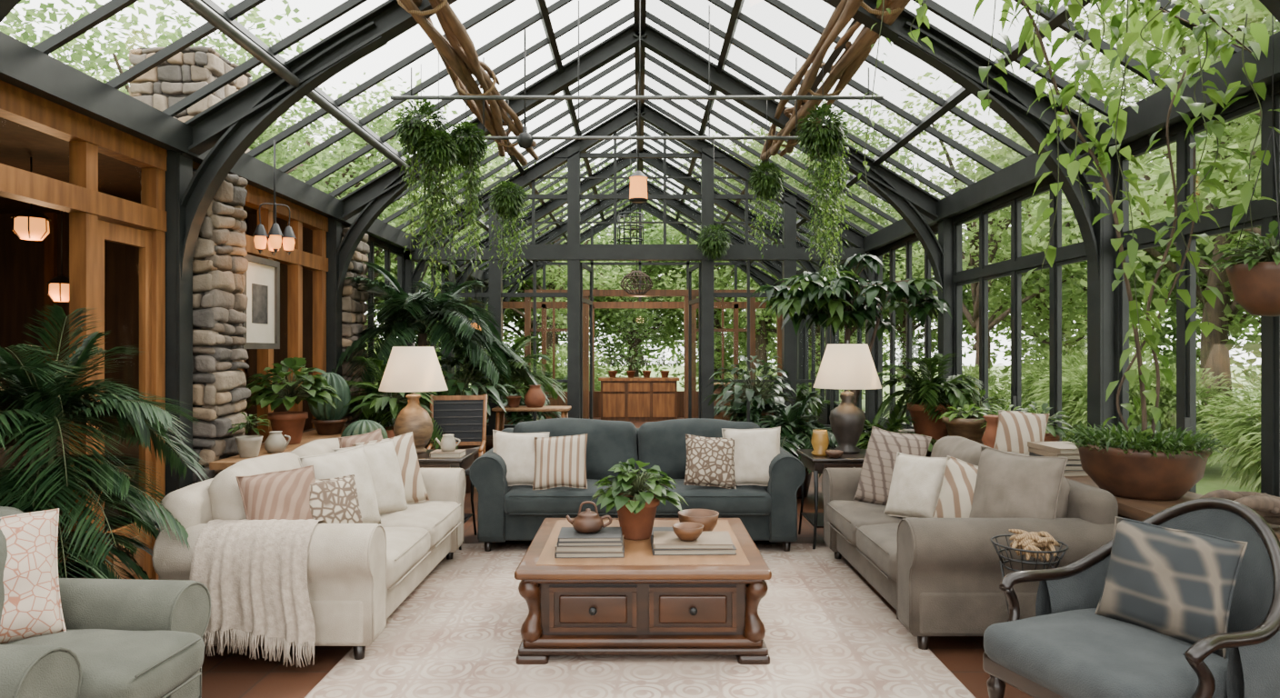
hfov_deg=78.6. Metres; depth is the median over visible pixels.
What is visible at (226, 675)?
floor
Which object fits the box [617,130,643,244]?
cage pendant light
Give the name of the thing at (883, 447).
throw pillow
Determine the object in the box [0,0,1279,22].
roof truss
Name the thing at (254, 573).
throw blanket
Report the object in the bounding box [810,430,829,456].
vase
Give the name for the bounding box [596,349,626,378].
potted plant
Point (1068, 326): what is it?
tree
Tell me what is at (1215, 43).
trailing vines
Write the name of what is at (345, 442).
throw pillow
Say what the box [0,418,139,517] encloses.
wall panel
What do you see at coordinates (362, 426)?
cactus
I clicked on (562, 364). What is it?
shrub
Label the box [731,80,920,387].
tree
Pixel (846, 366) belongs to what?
table lamp
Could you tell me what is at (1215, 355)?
tree
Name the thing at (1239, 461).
shrub
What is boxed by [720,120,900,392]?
tree
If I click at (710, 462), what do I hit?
throw pillow
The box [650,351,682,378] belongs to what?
potted plant
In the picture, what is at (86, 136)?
wall
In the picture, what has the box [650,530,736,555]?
book stack
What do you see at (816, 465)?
end table
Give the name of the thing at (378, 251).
tree
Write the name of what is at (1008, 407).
potted plant
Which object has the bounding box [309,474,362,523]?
throw pillow
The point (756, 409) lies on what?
potted palm
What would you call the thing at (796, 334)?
window
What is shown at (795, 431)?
potted fern
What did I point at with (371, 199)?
roof truss
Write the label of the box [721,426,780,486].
throw pillow
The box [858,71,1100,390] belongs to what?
tree
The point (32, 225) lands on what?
lantern
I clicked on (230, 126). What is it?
roof truss
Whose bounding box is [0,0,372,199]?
tree
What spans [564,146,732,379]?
tree
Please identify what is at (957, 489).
throw pillow
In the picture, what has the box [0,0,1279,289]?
roof
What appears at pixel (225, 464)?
bench
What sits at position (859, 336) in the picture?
window
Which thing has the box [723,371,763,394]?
potted palm
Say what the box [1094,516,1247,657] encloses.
throw pillow
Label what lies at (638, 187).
lantern pendant light
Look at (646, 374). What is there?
potted plant
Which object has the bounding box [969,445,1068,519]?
throw pillow
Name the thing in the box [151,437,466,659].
sofa
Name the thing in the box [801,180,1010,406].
tree
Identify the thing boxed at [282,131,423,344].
tree
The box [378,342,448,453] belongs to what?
table lamp
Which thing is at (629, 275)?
pendant light
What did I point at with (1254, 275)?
hanging basket
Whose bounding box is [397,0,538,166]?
branches
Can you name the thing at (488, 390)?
potted plant
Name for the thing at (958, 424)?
potted plant
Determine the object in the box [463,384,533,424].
potted palm
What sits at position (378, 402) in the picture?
potted plant
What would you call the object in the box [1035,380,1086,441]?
shrub
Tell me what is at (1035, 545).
wire basket stand
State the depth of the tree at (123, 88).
13.86 m
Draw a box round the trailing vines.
[855,0,1279,366]
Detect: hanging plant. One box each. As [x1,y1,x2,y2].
[389,64,450,259]
[415,53,460,297]
[443,119,490,280]
[487,180,528,288]
[695,223,731,260]
[747,100,787,259]
[794,60,851,279]
[811,92,849,297]
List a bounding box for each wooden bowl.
[672,521,703,541]
[678,509,719,531]
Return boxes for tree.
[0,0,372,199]
[57,0,330,184]
[90,69,325,190]
[261,71,458,300]
[275,80,472,305]
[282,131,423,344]
[365,180,532,389]
[380,116,598,362]
[454,206,626,368]
[460,149,639,369]
[559,223,699,377]
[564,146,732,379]
[630,205,807,389]
[657,121,857,378]
[713,179,919,401]
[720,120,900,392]
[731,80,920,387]
[751,253,952,406]
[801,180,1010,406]
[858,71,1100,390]
[919,138,1176,399]
[977,0,1279,450]
[995,153,1202,365]
[1040,153,1260,409]
[1061,0,1279,282]
[1136,20,1279,400]
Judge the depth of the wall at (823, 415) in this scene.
13.98 m
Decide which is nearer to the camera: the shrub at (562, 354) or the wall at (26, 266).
the wall at (26, 266)
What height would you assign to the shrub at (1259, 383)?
1.801 m
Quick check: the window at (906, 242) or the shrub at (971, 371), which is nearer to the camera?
the window at (906, 242)
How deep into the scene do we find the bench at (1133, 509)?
4.19 m
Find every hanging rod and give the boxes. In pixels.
[390,67,883,99]
[460,0,799,149]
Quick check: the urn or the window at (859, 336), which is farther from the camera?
the window at (859, 336)
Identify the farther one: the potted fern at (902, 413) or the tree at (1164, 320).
the tree at (1164, 320)
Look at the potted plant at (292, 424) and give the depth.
6.53 m
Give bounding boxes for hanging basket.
[1206,14,1279,316]
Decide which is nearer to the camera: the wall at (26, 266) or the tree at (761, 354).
the wall at (26, 266)
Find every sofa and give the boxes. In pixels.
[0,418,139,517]
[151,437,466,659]
[469,418,805,551]
[821,437,1117,649]
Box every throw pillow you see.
[0,508,66,644]
[235,464,315,519]
[298,445,382,524]
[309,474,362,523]
[332,439,408,515]
[338,429,382,448]
[352,431,429,504]
[492,430,549,486]
[532,433,587,489]
[683,434,735,489]
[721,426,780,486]
[853,426,931,505]
[883,452,946,518]
[932,455,978,518]
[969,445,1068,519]
[993,410,1049,455]
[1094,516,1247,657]
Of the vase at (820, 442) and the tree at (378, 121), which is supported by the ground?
the tree at (378, 121)
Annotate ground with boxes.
[468,365,1260,495]
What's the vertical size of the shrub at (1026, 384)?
1.780 m
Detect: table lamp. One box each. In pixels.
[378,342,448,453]
[813,340,881,453]
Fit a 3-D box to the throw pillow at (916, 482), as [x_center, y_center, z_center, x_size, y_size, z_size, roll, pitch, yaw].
[1.760,0.881,4.980,0.207,0.416,0.441,0,0,-31]
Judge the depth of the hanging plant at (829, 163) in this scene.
7.26 m
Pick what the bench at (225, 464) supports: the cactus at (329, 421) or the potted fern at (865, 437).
the cactus at (329, 421)
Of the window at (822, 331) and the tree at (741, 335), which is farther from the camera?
the tree at (741, 335)
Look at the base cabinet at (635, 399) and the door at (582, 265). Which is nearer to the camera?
the door at (582, 265)
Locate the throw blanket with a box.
[189,519,327,668]
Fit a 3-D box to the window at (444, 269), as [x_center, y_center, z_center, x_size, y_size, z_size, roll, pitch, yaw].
[-3.337,0.085,12.200,0.105,2.970,2.280,0,0,0]
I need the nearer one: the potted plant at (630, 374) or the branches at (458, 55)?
the branches at (458, 55)
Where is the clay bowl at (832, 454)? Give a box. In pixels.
[825,450,843,458]
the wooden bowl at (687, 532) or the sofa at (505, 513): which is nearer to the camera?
the wooden bowl at (687, 532)
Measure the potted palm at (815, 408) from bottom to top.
1.068 m
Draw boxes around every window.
[0,117,257,213]
[341,223,404,426]
[414,260,447,376]
[454,271,476,395]
[482,283,489,349]
[796,333,797,384]
[803,320,825,408]
[833,263,865,416]
[874,223,938,429]
[952,167,1087,441]
[1114,80,1279,497]
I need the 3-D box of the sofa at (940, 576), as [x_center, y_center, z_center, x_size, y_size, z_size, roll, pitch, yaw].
[1.906,1.088,4.930,1.157,0.965,2.000,0,0,0]
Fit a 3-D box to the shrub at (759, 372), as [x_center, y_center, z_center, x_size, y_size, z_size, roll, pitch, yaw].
[2.848,1.027,19.698,1.689,1.326,1.680,0,0,-15]
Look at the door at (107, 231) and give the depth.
5.23 m
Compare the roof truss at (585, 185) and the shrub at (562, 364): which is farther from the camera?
the shrub at (562, 364)
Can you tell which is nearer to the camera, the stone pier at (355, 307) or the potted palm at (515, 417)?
the stone pier at (355, 307)
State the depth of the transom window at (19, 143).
6.04 m
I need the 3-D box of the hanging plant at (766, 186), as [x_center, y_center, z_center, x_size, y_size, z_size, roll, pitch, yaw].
[1.331,-1.806,8.195,0.430,1.712,0.420,0,0,-10]
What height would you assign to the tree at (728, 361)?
6.527 m
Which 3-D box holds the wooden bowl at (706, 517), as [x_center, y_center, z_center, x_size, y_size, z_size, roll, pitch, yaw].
[0.340,1.022,4.560,0.240,0.130,0.240,0,0,0]
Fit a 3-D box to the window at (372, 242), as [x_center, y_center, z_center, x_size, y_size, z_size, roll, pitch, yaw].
[-3.337,0.085,9.650,0.105,2.970,2.580,0,0,0]
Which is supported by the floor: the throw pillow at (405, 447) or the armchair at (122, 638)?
the armchair at (122, 638)
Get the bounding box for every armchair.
[0,506,211,697]
[982,497,1279,697]
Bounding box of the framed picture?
[240,253,279,349]
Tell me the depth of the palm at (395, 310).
8.53 m
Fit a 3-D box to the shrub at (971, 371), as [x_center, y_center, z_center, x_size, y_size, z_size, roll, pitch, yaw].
[6.798,0.990,16.014,1.775,1.401,1.784,0,0,19]
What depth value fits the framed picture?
6.45 m
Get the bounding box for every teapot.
[430,434,466,458]
[565,500,611,533]
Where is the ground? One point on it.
(1212, 480)
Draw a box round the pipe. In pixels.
[179,0,420,180]
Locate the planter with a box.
[1000,0,1233,500]
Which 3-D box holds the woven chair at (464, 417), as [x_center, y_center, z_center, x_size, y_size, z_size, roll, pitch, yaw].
[-1.752,1.009,7.460,0.560,1.122,0.560,0,0,-9]
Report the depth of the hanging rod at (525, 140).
6.99 m
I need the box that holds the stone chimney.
[129,46,251,153]
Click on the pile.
(1265, 505)
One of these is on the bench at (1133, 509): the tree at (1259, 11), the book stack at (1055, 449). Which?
the book stack at (1055, 449)
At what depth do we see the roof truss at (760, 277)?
17.99 m
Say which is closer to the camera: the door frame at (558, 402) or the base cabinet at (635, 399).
the door frame at (558, 402)
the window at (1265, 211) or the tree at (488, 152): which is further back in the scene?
the tree at (488, 152)
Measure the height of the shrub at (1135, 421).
1.387 m
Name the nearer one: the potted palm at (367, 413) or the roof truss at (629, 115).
the potted palm at (367, 413)
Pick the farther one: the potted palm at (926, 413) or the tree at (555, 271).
the tree at (555, 271)
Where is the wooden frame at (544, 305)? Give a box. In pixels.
[502,202,781,418]
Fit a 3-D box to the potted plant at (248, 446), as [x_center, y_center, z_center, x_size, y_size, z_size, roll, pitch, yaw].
[-2.911,0.633,5.805,0.345,0.335,0.309,0,0,-42]
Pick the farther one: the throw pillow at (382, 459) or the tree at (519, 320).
the tree at (519, 320)
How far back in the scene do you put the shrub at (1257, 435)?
7.37 m
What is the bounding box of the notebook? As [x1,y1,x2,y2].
[650,527,673,536]
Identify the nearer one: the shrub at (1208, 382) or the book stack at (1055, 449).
the book stack at (1055, 449)
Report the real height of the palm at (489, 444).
1.720 m
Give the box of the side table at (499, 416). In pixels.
[491,406,571,431]
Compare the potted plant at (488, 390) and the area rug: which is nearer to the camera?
the area rug
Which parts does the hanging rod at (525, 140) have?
hanging rod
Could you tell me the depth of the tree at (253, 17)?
13.04 m
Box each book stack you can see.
[554,527,624,558]
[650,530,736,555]
[1027,441,1089,476]
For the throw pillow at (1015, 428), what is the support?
on the bench at (1133, 509)
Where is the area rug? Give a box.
[304,543,975,697]
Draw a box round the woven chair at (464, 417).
[426,394,487,475]
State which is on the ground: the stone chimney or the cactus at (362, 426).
the stone chimney
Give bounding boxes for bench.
[209,426,347,469]
[897,429,1279,541]
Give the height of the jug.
0.160 m
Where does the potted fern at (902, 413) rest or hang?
on the bench at (1133, 509)
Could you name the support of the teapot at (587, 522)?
on the book stack at (608, 542)
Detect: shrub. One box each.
[365,341,440,419]
[506,360,561,389]
[532,342,615,389]
[546,360,603,390]
[723,364,776,390]
[962,363,1010,413]
[1000,345,1087,424]
[1027,348,1205,441]
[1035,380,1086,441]
[1061,374,1202,440]
[1129,363,1254,463]
[1196,369,1260,492]
[1230,375,1260,457]
[1235,399,1260,491]
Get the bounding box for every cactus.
[307,372,350,435]
[340,420,388,439]
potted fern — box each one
[757,390,838,499]
[856,416,937,457]
[892,379,957,419]
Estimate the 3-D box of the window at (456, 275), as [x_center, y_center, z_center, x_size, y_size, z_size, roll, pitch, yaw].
[-3.337,0.085,14.600,0.105,2.970,2.280,0,0,0]
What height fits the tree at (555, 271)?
7.327 m
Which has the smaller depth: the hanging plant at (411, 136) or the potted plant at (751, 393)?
the hanging plant at (411, 136)
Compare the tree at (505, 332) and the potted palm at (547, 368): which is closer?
the potted palm at (547, 368)
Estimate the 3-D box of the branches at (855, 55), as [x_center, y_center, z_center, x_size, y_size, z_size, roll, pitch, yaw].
[1.601,-2.370,6.752,0.516,0.304,6.198,0,0,0]
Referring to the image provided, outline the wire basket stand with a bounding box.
[990,529,1069,620]
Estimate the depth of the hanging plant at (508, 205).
7.95 m
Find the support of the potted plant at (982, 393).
on the bench at (1133, 509)
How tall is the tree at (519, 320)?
6.380 m
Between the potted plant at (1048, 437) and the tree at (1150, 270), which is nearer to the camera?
the potted plant at (1048, 437)
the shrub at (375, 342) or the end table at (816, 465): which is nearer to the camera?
the end table at (816, 465)
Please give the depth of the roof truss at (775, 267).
15.79 m
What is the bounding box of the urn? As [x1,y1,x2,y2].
[981,415,998,448]
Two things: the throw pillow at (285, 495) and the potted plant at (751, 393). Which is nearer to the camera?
the throw pillow at (285, 495)
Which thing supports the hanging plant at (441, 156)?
hanging from the branches at (458, 55)
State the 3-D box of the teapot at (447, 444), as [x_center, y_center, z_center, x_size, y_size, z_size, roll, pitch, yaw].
[-1.520,0.765,6.200,0.241,0.170,0.200,0,0,0]
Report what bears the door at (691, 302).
in the window frame at (573, 252)
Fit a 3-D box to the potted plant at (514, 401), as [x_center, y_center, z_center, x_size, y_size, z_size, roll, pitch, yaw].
[-1.491,0.520,9.312,0.458,0.340,0.489,0,0,0]
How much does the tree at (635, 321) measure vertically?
5.742 m
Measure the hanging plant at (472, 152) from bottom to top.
1.980 m
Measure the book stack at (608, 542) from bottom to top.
0.102 m
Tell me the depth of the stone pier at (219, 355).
5.70 m
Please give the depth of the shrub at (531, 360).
20.00 m
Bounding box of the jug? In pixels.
[264,430,290,453]
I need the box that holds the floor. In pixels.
[57,417,1033,697]
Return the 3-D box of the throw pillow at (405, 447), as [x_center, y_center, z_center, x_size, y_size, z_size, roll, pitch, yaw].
[-1.702,0.849,5.361,0.222,0.510,0.514,0,0,29]
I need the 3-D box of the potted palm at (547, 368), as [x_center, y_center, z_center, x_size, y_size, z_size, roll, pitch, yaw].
[-1.854,0.935,16.492,1.526,1.270,1.839,0,0,0]
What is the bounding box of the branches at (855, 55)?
[760,0,910,160]
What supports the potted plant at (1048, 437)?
on the bench at (1133, 509)
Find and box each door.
[98,220,153,579]
[580,262,592,419]
[688,262,700,418]
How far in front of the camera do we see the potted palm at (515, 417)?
11.77 m
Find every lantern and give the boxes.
[10,157,51,240]
[46,210,69,301]
[470,249,480,329]
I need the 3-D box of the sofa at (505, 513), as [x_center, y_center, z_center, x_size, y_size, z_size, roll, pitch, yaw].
[-0.020,1.078,6.398,2.560,0.984,1.032,0,0,0]
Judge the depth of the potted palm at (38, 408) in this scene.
3.62 m
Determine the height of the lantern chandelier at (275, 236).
0.890 m
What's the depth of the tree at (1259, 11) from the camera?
9.75 m
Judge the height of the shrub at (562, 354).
1.914 m
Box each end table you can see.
[416,449,478,549]
[796,449,866,549]
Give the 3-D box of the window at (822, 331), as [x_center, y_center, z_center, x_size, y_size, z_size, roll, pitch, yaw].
[3.303,0.085,14.600,0.105,2.970,2.280,0,0,0]
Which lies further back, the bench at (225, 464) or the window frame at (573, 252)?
the window frame at (573, 252)
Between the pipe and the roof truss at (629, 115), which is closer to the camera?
the pipe
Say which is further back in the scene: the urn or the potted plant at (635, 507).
the urn
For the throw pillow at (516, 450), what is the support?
on the sofa at (505, 513)
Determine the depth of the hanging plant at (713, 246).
10.50 m
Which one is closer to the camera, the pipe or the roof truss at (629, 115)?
the pipe
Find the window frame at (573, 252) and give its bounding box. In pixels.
[404,124,875,449]
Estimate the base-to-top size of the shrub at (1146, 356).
1.749 m
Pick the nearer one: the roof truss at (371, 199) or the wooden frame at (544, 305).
the roof truss at (371, 199)
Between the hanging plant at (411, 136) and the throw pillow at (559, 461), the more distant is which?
the hanging plant at (411, 136)
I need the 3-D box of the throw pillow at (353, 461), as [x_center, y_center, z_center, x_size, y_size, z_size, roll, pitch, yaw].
[-1.798,0.861,4.718,0.235,0.490,0.510,0,0,25]
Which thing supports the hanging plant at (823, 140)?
hanging from the hanging rod at (393, 97)
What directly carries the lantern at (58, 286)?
hanging from the ceiling
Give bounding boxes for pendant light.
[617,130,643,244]
[620,130,653,294]
[629,72,647,202]
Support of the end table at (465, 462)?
on the floor
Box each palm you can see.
[0,304,208,579]
[331,261,537,449]
[343,352,458,449]
[438,335,567,452]
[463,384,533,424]
[473,386,546,424]
[486,388,560,424]
[537,363,567,391]
[713,394,780,424]
[722,382,814,419]
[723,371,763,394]
[738,382,839,421]
[870,352,982,439]
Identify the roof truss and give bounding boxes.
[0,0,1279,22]
[165,0,1129,494]
[326,22,962,399]
[397,103,882,428]
[440,148,839,424]
[471,180,808,392]
[502,201,782,377]
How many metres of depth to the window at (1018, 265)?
6.85 m
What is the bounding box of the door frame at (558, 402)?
[524,290,755,419]
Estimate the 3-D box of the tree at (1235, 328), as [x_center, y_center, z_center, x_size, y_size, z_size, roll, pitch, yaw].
[11.239,-1.900,11.433,7.040,7.180,4.932,0,0,17]
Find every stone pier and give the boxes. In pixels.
[139,168,249,484]
[341,228,369,426]
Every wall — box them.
[0,80,328,579]
[0,212,312,447]
[806,404,889,431]
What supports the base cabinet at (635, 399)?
on the floor
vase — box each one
[523,384,545,407]
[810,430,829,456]
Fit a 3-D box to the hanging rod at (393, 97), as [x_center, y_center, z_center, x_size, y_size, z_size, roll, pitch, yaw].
[-0.025,-2.206,6.500,4.090,0.268,0.036,0,0,0]
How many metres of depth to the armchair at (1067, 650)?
2.88 m
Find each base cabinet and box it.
[598,377,679,421]
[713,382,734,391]
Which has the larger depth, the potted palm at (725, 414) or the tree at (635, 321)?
the tree at (635, 321)
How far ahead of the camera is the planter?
4.32 m
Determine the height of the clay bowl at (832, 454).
0.050 m
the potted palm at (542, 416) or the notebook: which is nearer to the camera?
the notebook
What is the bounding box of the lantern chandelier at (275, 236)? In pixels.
[252,140,296,255]
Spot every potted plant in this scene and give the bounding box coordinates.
[225,412,270,458]
[242,357,340,444]
[343,375,437,438]
[421,349,519,493]
[498,378,529,407]
[590,458,688,539]
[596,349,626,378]
[611,351,645,378]
[632,350,661,378]
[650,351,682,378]
[704,355,802,409]
[939,403,989,445]
[948,387,1009,415]
[975,403,1032,432]
[1016,400,1073,441]
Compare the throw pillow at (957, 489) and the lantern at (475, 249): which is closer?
the throw pillow at (957, 489)
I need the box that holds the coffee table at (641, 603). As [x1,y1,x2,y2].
[514,518,771,664]
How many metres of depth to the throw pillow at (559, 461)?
6.02 m
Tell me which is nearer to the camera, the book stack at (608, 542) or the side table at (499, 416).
the book stack at (608, 542)
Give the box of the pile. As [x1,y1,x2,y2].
[1199,489,1279,525]
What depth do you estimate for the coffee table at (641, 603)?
3.91 m
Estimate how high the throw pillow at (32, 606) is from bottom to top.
0.497 m
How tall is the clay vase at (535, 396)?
0.260 m
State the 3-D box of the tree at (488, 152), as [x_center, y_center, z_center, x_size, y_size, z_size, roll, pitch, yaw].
[-5.989,-3.095,29.037,8.871,9.571,8.627,0,0,5]
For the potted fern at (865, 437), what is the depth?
7.04 m

